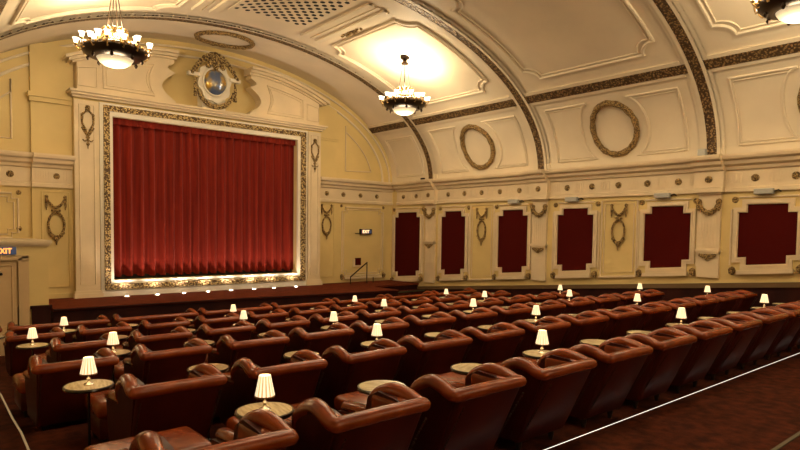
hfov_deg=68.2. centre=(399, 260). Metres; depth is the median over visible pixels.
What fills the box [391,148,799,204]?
trim
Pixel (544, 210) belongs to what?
garland
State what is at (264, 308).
leather sofa
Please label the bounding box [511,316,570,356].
armchair
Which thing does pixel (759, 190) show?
wall light
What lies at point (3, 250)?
exit sign
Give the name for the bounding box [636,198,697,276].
wall panel
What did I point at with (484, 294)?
table lamp
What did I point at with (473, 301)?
table lamp
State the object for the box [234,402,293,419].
side table
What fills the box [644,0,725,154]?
trim
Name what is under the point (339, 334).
armchair
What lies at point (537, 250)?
corbel
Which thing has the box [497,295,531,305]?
armchair
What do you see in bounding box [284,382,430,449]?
armchair
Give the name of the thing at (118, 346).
footstool
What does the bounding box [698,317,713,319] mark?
side table
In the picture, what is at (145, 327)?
armchair
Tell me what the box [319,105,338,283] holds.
trim
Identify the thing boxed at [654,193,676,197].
wall light
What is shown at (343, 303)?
leather sofa
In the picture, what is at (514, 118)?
trim
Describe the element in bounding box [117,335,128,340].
side table
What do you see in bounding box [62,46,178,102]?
trim
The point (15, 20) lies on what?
trim
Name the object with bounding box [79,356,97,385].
table lamp
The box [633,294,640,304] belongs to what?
table lamp
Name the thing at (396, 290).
trim
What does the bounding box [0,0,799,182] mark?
ceiling
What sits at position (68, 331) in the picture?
side table
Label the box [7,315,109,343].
leather sofa
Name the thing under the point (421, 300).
armchair
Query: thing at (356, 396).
footstool
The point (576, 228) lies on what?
wall panel
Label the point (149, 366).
armchair
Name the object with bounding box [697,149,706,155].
sensor box
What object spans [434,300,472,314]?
armchair
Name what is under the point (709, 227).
pilaster
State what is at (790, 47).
trim
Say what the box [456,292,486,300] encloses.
armchair
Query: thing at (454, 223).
wall panel
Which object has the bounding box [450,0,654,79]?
trim
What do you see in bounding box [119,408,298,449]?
armchair
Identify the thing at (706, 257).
corbel
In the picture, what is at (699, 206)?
garland
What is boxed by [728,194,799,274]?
wall panel
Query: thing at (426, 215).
garland
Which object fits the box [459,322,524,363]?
armchair
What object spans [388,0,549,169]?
trim
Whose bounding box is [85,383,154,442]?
footstool
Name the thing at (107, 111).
trim
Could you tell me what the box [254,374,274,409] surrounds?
table lamp
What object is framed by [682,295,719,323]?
armchair
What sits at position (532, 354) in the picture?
side table
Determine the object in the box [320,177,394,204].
trim
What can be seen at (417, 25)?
trim
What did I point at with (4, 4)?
trim
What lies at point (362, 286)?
stage
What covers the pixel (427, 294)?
armchair
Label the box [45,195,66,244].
garland
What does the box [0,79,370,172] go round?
trim
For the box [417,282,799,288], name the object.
trim
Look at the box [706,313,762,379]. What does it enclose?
armchair
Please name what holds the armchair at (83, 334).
on the floor at (759, 409)
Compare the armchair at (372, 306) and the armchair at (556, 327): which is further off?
the armchair at (372, 306)
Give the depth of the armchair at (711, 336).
6.21 m
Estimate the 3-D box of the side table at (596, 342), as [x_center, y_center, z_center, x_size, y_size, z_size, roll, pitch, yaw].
[1.926,1.111,5.785,0.344,0.631,0.344,2,3,28]
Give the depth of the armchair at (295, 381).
4.88 m
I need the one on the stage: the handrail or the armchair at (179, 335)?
the handrail
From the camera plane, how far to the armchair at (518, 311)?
9.30 m
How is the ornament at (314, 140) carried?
attached to the wall at (295, 147)
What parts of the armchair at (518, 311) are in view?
panel, backrest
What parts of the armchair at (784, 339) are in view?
panel, backrest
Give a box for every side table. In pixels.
[15,343,48,355]
[62,329,75,342]
[62,379,114,445]
[111,349,130,388]
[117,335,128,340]
[127,324,138,341]
[170,328,196,332]
[183,340,215,345]
[187,363,229,441]
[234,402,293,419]
[283,351,319,358]
[320,325,330,330]
[357,380,405,394]
[360,341,373,347]
[424,332,439,338]
[450,363,480,374]
[477,325,491,330]
[522,350,548,359]
[525,319,538,323]
[579,339,605,346]
[626,330,651,334]
[665,323,687,326]
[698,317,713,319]
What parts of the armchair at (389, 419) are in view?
armrest, panel, armrest, panel, backrest, nail trim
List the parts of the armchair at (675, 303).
panel, backrest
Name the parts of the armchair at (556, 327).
panel, panel, backrest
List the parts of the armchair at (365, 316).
panel, backrest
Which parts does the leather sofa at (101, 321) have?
backrest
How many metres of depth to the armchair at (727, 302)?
10.58 m
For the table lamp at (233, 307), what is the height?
0.204 m
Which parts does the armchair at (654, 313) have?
panel, backrest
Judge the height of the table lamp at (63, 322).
0.204 m
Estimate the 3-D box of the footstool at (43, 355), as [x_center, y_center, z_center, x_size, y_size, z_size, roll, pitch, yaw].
[-4.404,1.417,7.804,0.660,0.380,0.440,-2,4,-40]
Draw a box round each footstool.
[37,353,46,360]
[84,426,210,449]
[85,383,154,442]
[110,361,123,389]
[115,345,122,360]
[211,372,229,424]
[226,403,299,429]
[334,391,367,410]
[438,372,465,383]
[496,357,535,364]
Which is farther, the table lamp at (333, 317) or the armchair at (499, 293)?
the armchair at (499, 293)
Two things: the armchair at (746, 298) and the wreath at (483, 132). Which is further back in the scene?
the wreath at (483, 132)
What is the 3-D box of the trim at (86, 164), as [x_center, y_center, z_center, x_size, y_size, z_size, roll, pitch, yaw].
[-5.006,-1.589,15.894,6.940,4.810,0.510,-2,4,-40]
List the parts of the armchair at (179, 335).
armrest, panel, backrest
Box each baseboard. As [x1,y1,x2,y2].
[30,305,51,324]
[420,287,799,310]
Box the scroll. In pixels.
[341,28,361,37]
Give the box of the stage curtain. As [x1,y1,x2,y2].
[113,118,295,278]
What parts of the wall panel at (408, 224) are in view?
sill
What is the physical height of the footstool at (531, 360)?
0.380 m
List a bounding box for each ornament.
[81,105,94,148]
[311,139,319,169]
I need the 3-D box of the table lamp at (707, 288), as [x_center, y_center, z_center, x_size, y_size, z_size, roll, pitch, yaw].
[5.905,0.589,11.349,0.119,0.204,0.118,-2,4,-40]
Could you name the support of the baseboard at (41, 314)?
attached to the wall at (38, 255)
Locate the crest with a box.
[187,52,240,110]
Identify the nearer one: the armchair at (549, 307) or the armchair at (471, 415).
the armchair at (471, 415)
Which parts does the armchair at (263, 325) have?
panel, backrest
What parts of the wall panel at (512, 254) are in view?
sill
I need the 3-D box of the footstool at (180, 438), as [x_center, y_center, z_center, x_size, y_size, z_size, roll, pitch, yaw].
[-1.521,1.296,3.584,0.660,0.380,0.440,-2,4,-40]
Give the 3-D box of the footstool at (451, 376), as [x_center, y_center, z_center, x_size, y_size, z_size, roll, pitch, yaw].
[0.532,1.240,5.333,0.660,0.380,0.440,-2,4,-40]
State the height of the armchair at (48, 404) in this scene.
0.750 m
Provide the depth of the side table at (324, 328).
7.71 m
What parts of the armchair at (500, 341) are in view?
panel, panel, backrest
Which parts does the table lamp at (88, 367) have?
lamp shade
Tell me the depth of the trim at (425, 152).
14.68 m
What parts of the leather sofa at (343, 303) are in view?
backrest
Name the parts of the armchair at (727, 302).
panel, backrest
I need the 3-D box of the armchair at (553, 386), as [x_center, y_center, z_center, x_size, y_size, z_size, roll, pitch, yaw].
[1.037,1.091,4.737,0.712,0.750,0.816,-2,4,-40]
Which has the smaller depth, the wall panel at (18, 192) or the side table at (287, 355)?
the side table at (287, 355)
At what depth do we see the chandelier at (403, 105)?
14.84 m
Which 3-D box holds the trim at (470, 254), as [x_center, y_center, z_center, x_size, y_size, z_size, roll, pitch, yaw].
[2.363,-0.497,17.210,0.077,2.229,0.960,-2,4,-40]
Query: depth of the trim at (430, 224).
18.79 m
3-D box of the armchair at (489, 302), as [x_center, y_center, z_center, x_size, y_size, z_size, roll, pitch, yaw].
[1.557,1.117,11.856,0.712,0.750,0.816,-2,4,-40]
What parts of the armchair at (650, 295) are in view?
panel, backrest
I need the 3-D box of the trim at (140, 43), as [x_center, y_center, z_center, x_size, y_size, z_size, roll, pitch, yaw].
[-5.059,-4.075,16.060,12.460,3.122,0.070,-2,4,-40]
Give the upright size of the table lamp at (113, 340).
0.204 m
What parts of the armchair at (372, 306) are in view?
panel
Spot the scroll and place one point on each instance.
(354, 32)
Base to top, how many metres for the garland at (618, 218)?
1.100 m
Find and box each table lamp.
[27,328,37,345]
[60,317,67,330]
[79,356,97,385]
[107,332,118,352]
[230,305,236,311]
[240,311,247,319]
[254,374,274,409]
[329,312,337,323]
[371,323,382,339]
[381,299,386,306]
[469,299,476,311]
[482,291,486,300]
[531,305,539,320]
[535,330,548,353]
[566,290,572,300]
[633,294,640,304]
[676,307,686,324]
[704,286,710,293]
[760,294,768,307]
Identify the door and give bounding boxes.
[0,255,29,355]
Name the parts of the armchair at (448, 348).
panel, backrest, panel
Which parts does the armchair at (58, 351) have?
panel, backrest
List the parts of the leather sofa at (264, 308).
backrest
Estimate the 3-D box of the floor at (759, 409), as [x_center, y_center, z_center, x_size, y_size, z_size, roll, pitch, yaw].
[2.012,1.844,7.029,14.100,1.090,23.900,-2,4,-40]
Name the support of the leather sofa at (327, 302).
on the floor at (759, 409)
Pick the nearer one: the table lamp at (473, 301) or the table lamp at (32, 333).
the table lamp at (32, 333)
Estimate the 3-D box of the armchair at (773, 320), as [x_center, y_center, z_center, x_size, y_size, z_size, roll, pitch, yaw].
[4.462,0.996,7.655,0.712,0.750,0.816,-2,4,-40]
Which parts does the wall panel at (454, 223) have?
sill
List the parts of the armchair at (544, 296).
backrest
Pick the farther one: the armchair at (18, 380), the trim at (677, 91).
the trim at (677, 91)
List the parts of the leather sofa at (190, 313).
backrest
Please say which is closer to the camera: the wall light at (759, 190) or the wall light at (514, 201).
the wall light at (759, 190)
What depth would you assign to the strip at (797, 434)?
4.63 m
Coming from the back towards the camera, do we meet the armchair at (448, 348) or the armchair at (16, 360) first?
the armchair at (16, 360)
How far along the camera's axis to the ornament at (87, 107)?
13.76 m
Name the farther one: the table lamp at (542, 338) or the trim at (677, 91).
the trim at (677, 91)
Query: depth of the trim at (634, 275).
13.88 m
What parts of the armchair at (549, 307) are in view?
backrest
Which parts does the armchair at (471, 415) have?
panel, nail trim, armrest, backrest, panel, nail trim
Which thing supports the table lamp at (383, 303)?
on the side table
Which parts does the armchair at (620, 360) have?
panel, nail trim, backrest, panel, nail trim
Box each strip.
[0,393,29,449]
[544,353,798,449]
[771,431,799,449]
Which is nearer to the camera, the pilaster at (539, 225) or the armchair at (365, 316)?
the armchair at (365, 316)
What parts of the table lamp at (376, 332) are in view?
lamp shade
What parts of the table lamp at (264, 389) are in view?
lamp shade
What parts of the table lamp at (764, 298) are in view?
lamp shade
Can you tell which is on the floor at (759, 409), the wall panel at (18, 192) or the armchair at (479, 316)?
the armchair at (479, 316)
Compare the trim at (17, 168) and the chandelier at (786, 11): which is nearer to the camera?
the chandelier at (786, 11)
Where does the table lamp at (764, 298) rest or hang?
on the side table
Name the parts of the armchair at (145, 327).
panel, backrest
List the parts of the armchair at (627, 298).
panel, backrest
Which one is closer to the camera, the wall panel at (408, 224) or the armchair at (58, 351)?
the armchair at (58, 351)
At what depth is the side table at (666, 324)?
6.97 m
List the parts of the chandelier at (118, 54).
lamp shade, lamp shade, lamp shade, lamp shade, crown, lamp shade, hanging rod, lamp shade, lamp shade, lamp shade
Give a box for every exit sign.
[0,247,15,254]
[355,229,371,233]
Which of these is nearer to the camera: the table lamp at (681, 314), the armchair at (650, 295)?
the table lamp at (681, 314)
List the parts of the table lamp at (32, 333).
lamp shade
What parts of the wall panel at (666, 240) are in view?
sill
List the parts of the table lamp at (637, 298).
lamp shade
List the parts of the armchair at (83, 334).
panel, backrest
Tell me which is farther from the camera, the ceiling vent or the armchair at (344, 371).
the ceiling vent
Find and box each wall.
[0,37,391,283]
[0,246,48,325]
[51,285,417,327]
[71,97,319,290]
[391,189,799,285]
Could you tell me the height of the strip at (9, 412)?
0.505 m
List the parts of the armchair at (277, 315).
panel, backrest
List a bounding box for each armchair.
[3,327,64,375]
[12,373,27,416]
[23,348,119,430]
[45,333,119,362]
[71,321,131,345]
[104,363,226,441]
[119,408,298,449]
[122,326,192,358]
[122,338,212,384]
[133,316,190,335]
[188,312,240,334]
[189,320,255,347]
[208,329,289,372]
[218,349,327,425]
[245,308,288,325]
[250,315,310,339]
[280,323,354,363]
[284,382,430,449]
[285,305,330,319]
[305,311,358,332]
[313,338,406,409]
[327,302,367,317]
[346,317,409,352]
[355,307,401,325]
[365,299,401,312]
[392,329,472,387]
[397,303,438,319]
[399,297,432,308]
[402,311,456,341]
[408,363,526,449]
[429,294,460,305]
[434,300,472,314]
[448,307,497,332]
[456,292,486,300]
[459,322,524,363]
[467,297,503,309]
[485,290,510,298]
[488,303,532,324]
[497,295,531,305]
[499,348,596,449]
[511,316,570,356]
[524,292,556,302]
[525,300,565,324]
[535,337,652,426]
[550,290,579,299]
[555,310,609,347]
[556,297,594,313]
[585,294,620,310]
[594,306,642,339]
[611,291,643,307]
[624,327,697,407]
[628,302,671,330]
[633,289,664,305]
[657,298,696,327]
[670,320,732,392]
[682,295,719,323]
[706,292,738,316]
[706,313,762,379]
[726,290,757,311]
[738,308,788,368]
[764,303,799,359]
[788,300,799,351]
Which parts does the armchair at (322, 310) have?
panel, backrest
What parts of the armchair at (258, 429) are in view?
panel, armrest, panel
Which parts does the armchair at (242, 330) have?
panel, backrest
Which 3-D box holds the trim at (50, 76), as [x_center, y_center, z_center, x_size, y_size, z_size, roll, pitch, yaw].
[-8.009,-2.018,13.574,0.900,5.810,0.200,-2,4,-40]
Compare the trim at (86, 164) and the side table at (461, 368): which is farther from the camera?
the trim at (86, 164)
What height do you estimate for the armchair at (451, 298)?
0.750 m
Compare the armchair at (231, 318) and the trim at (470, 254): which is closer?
the armchair at (231, 318)
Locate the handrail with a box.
[350,262,373,283]
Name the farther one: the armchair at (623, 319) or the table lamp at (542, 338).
the armchair at (623, 319)
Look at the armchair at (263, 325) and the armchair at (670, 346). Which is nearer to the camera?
the armchair at (670, 346)
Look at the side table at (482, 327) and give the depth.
7.25 m
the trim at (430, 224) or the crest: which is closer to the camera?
the crest
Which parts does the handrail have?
rail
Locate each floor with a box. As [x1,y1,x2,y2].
[0,346,799,449]
[0,396,26,449]
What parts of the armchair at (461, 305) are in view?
panel, backrest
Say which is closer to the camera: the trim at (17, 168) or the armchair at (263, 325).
the armchair at (263, 325)
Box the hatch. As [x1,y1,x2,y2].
[352,258,360,266]
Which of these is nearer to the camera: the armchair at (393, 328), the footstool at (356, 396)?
the footstool at (356, 396)
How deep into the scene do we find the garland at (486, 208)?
17.15 m
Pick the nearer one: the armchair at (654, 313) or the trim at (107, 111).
the armchair at (654, 313)
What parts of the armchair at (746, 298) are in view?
panel, backrest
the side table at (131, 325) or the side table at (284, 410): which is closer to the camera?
the side table at (284, 410)
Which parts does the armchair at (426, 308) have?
panel, backrest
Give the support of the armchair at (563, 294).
on the floor at (759, 409)
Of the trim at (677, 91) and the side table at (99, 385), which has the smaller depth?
the side table at (99, 385)
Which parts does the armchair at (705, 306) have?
panel, backrest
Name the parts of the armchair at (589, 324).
panel, backrest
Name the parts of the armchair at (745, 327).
panel, backrest, panel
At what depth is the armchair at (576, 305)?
10.46 m
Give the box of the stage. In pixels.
[49,280,418,311]
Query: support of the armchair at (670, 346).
on the floor at (759, 409)
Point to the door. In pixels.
(8, 268)
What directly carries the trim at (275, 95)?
attached to the wall at (295, 147)
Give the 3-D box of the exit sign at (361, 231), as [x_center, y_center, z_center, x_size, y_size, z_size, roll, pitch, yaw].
[-1.197,-0.951,19.517,0.630,0.170,0.106,-2,4,-40]
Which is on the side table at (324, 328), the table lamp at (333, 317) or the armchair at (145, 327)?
the table lamp at (333, 317)
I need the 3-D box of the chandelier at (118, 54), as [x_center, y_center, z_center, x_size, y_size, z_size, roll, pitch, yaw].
[-5.098,-4.223,10.614,1.325,1.490,1.311,3,4,38]
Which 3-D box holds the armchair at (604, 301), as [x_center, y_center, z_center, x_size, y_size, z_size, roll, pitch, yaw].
[3.702,1.021,11.378,0.711,0.750,0.816,-2,4,-40]
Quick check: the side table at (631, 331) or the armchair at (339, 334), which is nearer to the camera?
the side table at (631, 331)
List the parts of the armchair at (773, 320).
panel, backrest, panel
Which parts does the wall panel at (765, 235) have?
sill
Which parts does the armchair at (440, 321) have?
panel, backrest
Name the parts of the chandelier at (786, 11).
lamp shade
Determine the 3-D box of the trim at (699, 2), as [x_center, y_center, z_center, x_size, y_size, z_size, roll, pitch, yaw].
[5.756,-4.537,8.709,3.084,1.143,3.249,-2,4,-40]
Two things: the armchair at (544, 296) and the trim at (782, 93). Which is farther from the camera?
the armchair at (544, 296)
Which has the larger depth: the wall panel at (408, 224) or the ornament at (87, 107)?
the wall panel at (408, 224)
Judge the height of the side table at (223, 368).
0.631 m
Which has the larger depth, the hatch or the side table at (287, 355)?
the hatch
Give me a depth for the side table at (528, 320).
7.88 m
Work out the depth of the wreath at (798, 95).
10.87 m
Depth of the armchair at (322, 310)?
11.09 m
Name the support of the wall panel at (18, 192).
attached to the wall at (179, 86)
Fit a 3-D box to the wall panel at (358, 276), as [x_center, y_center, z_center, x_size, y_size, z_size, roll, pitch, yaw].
[-1.198,-0.601,19.521,1.850,2.427,0.134,-2,4,-40]
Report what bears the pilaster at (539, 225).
attached to the wall at (619, 261)
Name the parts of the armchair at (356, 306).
panel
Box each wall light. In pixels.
[508,199,523,203]
[565,197,583,201]
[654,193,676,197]
[754,188,780,194]
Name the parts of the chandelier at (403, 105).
lamp shade, crown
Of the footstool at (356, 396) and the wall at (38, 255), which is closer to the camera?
the footstool at (356, 396)
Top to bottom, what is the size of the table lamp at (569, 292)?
0.204 m
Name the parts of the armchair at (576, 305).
panel, backrest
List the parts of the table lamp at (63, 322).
lamp shade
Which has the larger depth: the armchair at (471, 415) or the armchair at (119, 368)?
the armchair at (119, 368)
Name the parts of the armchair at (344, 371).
panel, backrest, panel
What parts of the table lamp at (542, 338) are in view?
lamp shade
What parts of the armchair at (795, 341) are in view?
panel, backrest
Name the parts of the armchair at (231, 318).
panel, backrest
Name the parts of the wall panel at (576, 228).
sill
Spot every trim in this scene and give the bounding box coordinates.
[0,0,10,20]
[0,12,436,178]
[0,42,389,181]
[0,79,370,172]
[0,150,75,188]
[0,238,51,245]
[9,0,188,25]
[26,42,73,298]
[53,290,398,310]
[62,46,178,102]
[65,87,327,298]
[99,102,307,296]
[191,0,389,43]
[244,66,329,124]
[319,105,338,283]
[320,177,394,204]
[332,19,487,104]
[367,36,799,134]
[384,135,424,177]
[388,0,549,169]
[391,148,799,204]
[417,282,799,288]
[423,203,435,282]
[427,116,527,173]
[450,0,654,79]
[467,205,494,279]
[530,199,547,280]
[544,87,688,162]
[598,200,638,277]
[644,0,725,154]
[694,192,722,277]
[696,0,786,35]
[728,66,799,145]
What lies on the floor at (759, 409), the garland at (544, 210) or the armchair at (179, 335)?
the armchair at (179, 335)
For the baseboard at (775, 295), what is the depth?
12.84 m
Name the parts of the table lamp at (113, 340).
lamp shade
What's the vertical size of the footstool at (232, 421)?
0.380 m
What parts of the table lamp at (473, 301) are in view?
lamp shade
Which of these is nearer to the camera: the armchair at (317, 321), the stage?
the armchair at (317, 321)
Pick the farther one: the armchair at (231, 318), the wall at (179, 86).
the wall at (179, 86)
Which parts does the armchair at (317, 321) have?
panel, backrest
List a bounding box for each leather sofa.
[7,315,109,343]
[107,308,198,335]
[196,303,272,318]
[270,298,335,311]
[331,294,389,306]
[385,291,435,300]
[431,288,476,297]
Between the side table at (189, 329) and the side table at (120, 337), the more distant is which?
the side table at (189, 329)
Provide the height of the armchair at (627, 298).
0.750 m
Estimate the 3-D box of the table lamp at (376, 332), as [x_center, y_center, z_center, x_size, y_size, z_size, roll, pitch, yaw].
[-0.238,0.758,6.114,0.119,0.204,0.118,-2,4,-40]
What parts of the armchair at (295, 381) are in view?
armrest, panel, backrest, panel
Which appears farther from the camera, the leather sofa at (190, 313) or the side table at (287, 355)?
the leather sofa at (190, 313)
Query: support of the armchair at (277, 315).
on the floor at (759, 409)
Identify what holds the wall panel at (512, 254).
attached to the wall at (619, 261)
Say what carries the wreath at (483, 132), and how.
attached to the ceiling
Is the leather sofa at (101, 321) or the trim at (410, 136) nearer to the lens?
the leather sofa at (101, 321)
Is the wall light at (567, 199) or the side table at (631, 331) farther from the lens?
the wall light at (567, 199)
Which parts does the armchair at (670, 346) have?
panel, nail trim, backrest, panel, nail trim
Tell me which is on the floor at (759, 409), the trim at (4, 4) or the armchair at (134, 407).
the armchair at (134, 407)
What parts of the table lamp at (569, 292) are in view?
lamp shade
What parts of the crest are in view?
globe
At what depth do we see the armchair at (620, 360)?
5.06 m
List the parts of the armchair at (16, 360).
panel, backrest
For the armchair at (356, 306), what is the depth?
11.66 m
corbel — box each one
[532,247,543,252]
[698,253,715,260]
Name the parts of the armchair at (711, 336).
panel, nail trim, backrest, panel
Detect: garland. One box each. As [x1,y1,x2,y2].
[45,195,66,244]
[321,204,332,238]
[423,207,434,218]
[476,207,487,244]
[530,204,547,217]
[610,203,627,249]
[696,198,721,215]
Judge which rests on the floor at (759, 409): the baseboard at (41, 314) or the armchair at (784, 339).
the armchair at (784, 339)
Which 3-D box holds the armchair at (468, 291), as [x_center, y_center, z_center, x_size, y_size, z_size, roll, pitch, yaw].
[1.336,1.151,16.250,1.495,0.759,0.816,-2,4,-40]
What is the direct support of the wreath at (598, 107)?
attached to the ceiling
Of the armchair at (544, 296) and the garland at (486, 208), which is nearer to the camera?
the armchair at (544, 296)
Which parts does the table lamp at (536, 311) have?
lamp shade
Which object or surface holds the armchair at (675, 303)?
on the floor at (759, 409)
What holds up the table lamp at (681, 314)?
on the side table at (666, 324)
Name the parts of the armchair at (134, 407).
armrest, panel, nail trim, backrest, panel, nail trim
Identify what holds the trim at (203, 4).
attached to the ceiling
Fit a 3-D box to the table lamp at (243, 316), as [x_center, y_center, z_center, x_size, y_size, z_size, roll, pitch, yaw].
[-2.331,0.854,8.809,0.119,0.204,0.118,-2,4,-40]
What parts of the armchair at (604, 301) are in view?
panel, backrest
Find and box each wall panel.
[0,190,21,237]
[340,204,384,279]
[390,207,423,280]
[436,205,469,280]
[492,203,532,279]
[550,201,600,278]
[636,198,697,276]
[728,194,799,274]
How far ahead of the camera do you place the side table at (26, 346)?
6.99 m
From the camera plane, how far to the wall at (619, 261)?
14.12 m
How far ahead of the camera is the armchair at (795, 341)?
8.54 m
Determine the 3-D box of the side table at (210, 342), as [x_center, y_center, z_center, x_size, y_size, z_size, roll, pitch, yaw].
[-2.240,1.230,6.606,0.344,0.631,0.344,0,3,-9]
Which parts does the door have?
moulding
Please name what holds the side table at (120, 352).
on the floor at (759, 409)
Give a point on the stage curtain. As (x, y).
(188, 201)
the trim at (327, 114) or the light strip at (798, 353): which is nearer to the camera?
the light strip at (798, 353)
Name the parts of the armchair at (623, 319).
panel, backrest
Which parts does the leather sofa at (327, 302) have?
backrest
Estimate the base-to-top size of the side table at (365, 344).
0.631 m
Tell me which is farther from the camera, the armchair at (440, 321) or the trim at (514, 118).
the trim at (514, 118)
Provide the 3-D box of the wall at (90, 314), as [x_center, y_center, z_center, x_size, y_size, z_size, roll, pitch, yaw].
[-3.429,1.292,15.894,10.540,0.780,2.800,-2,4,-40]
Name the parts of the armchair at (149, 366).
armrest, panel, backrest, panel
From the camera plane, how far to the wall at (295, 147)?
15.63 m
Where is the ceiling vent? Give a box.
[228,0,364,29]
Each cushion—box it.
[12,373,25,393]
[114,361,123,379]
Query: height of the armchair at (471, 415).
0.750 m
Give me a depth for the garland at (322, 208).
18.48 m
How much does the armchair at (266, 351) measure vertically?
0.750 m
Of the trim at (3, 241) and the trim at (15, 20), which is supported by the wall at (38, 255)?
the trim at (3, 241)
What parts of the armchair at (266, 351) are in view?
armrest, panel, backrest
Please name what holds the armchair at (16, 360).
on the floor at (759, 409)
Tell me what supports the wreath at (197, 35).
attached to the ceiling
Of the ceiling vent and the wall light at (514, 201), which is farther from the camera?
the wall light at (514, 201)
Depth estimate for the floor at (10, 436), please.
5.10 m
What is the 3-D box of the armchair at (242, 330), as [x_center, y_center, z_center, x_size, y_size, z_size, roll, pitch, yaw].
[-2.535,1.230,8.369,0.712,0.750,0.816,-2,4,-40]
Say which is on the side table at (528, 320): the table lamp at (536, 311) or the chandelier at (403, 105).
the table lamp at (536, 311)
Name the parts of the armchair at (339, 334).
panel, backrest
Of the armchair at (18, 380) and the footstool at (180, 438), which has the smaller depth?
the footstool at (180, 438)
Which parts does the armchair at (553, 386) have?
panel, nail trim, backrest, panel, nail trim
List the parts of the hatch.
hatch door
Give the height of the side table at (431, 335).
0.631 m
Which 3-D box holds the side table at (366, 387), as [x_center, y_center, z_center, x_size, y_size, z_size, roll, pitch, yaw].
[-0.127,1.168,4.036,0.344,0.631,0.344,2,3,25]
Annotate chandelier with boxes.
[72,0,152,68]
[379,54,430,115]
[750,0,799,25]
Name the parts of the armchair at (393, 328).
panel, backrest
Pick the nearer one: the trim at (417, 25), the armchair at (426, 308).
the armchair at (426, 308)
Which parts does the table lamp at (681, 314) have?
lamp shade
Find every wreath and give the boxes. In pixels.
[194,30,254,49]
[459,124,494,169]
[590,100,639,156]
[797,88,799,111]
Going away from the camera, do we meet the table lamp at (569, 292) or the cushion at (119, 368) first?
the cushion at (119, 368)
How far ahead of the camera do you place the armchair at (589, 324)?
7.68 m
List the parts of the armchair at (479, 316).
panel, backrest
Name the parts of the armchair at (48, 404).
armrest, panel, nail trim, backrest, panel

